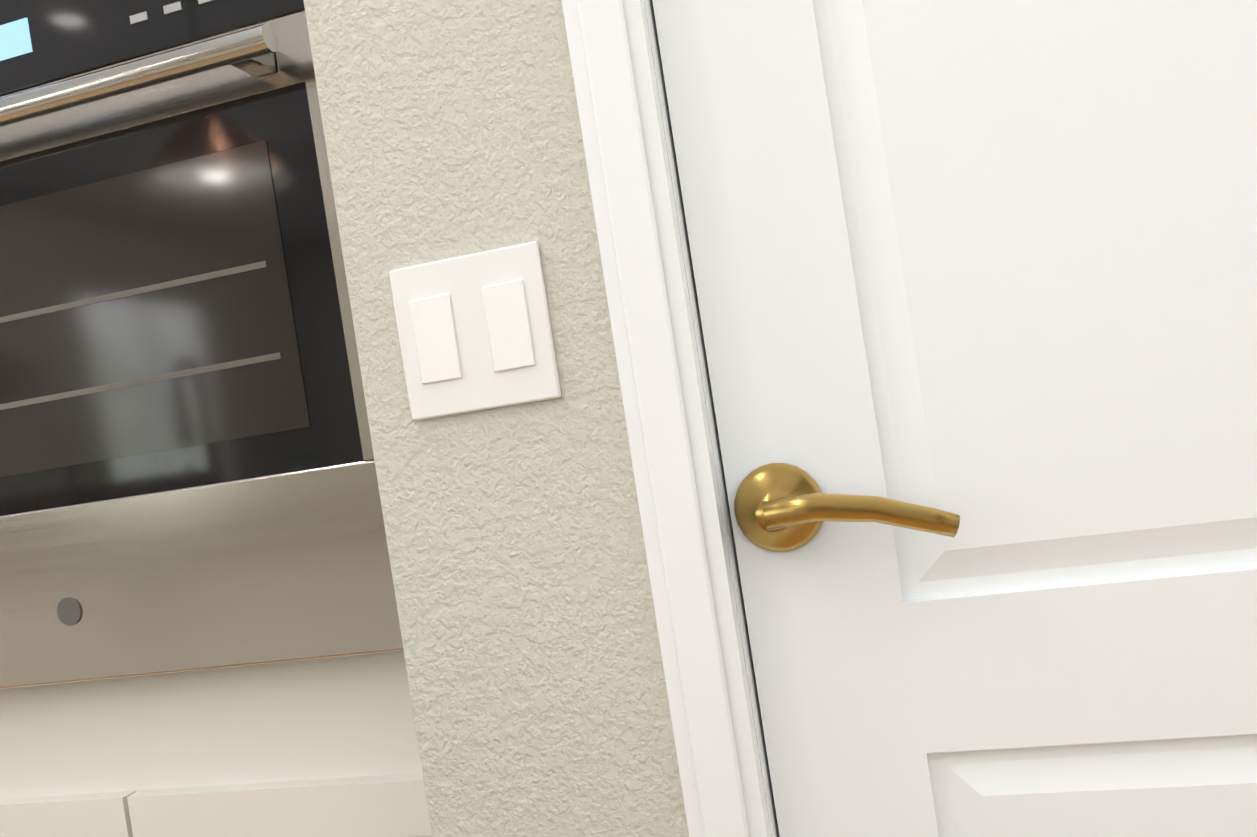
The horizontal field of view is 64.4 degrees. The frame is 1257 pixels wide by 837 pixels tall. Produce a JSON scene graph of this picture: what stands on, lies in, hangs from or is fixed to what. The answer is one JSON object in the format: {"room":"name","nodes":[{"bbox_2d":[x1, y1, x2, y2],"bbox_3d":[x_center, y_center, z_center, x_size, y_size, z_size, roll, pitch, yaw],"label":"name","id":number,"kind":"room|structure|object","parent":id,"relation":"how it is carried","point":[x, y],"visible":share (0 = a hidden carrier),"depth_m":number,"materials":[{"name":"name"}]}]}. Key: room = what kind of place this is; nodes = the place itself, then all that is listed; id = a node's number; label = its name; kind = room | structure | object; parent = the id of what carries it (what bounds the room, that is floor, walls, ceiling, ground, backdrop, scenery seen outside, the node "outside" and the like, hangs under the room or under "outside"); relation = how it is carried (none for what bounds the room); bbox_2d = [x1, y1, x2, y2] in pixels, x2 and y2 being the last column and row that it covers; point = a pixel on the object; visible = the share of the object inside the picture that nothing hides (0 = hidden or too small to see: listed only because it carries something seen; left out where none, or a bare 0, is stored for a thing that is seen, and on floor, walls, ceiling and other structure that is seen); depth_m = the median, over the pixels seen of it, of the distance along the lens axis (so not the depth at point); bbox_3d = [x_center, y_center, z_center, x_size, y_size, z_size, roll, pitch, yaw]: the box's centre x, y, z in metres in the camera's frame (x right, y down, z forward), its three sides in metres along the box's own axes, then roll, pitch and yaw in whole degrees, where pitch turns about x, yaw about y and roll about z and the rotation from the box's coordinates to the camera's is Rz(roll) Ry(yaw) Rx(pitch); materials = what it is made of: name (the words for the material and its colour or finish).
{"room":"kitchen","nodes":[
{"label":"kitchen","id":0,"kind":"room"},
{"bbox_2d":[304,0,769,836],"bbox_3d":[-2.712,-0.081,-1.997,10.040,3.050,8.430,-9,0,15],"label":"wall","id":1,"kind":"structure","parent":0,"point":[526,610],"depth_m":0.77,"materials":[{"name":"grey paint"}]},
{"bbox_2d":[389,241,560,420],"bbox_3d":[-0.120,-0.066,0.771,0.125,0.120,0.008,-9,0,15],"label":"light switch","id":2,"kind":"object","parent":1,"relation":"attached to","point":[474,332],"visible":1,"depth_m":0.77,"materials":[{"name":"white plastic"}]},
{"bbox_2d":[562,0,779,836],"bbox_3d":[0.428,-0.102,0.683,0.876,2.117,0.144,-9,0,15],"label":"door frame","id":3,"kind":"structure","parent":1,"relation":"attached to","point":[664,390],"depth_m":0.72,"materials":[{"name":"white wood"}]},
{"bbox_2d":[652,0,1256,836],"bbox_3d":[0.429,-0.075,0.671,0.756,2.050,0.035,-9,0,15],"label":"pantry door","id":4,"kind":"structure","parent":1,"relation":"in","point":[986,270],"depth_m":0.70,"materials":[{"name":"white wood"}]},
{"bbox_2d":[734,463,959,551],"bbox_3d":[0.148,0.060,0.701,0.156,0.066,0.056,-9,0,15],"label":"door lever","id":5,"kind":"object","parent":4,"relation":"attached to","point":[782,507],"visible":1,"depth_m":0.69,"materials":[{"name":"gold metal"}]},
{"bbox_3d":[-2.635,1.500,-1.915,10.350,0.100,8.450,-9,0,15],"label":"floor","id":6,"kind":"structure","parent":0,"visible":0},
{"bbox_2d":[0,685,63,836],"bbox_3d":[-0.632,0.707,1.419,0.556,0.830,0.604,-9,0,15],"label":"base cabinet","id":7,"kind":"object","parent":6,"relation":"on","point":[29,807],"depth_m":1.12,"materials":[{"name":"white paint"}]},
{"bbox_2d":[40,651,431,836],"bbox_3d":[-0.240,0.647,1.316,0.495,0.830,0.604,-9,0,15],"label":"base cabinet","id":8,"kind":"object","parent":6,"relation":"on","point":[324,747],"depth_m":1.05,"materials":[{"name":"white paint"}]},
{"bbox_2d":[0,0,403,688],"bbox_3d":[-0.564,-0.092,1.291,0.764,0.722,0.630,-9,0,15],"label":"built-in oven","id":9,"kind":"object","parent":8,"relation":"in","point":[188,478],"visible":0.79,"depth_m":1.00,"materials":[{"name":"grey"}]}
]}

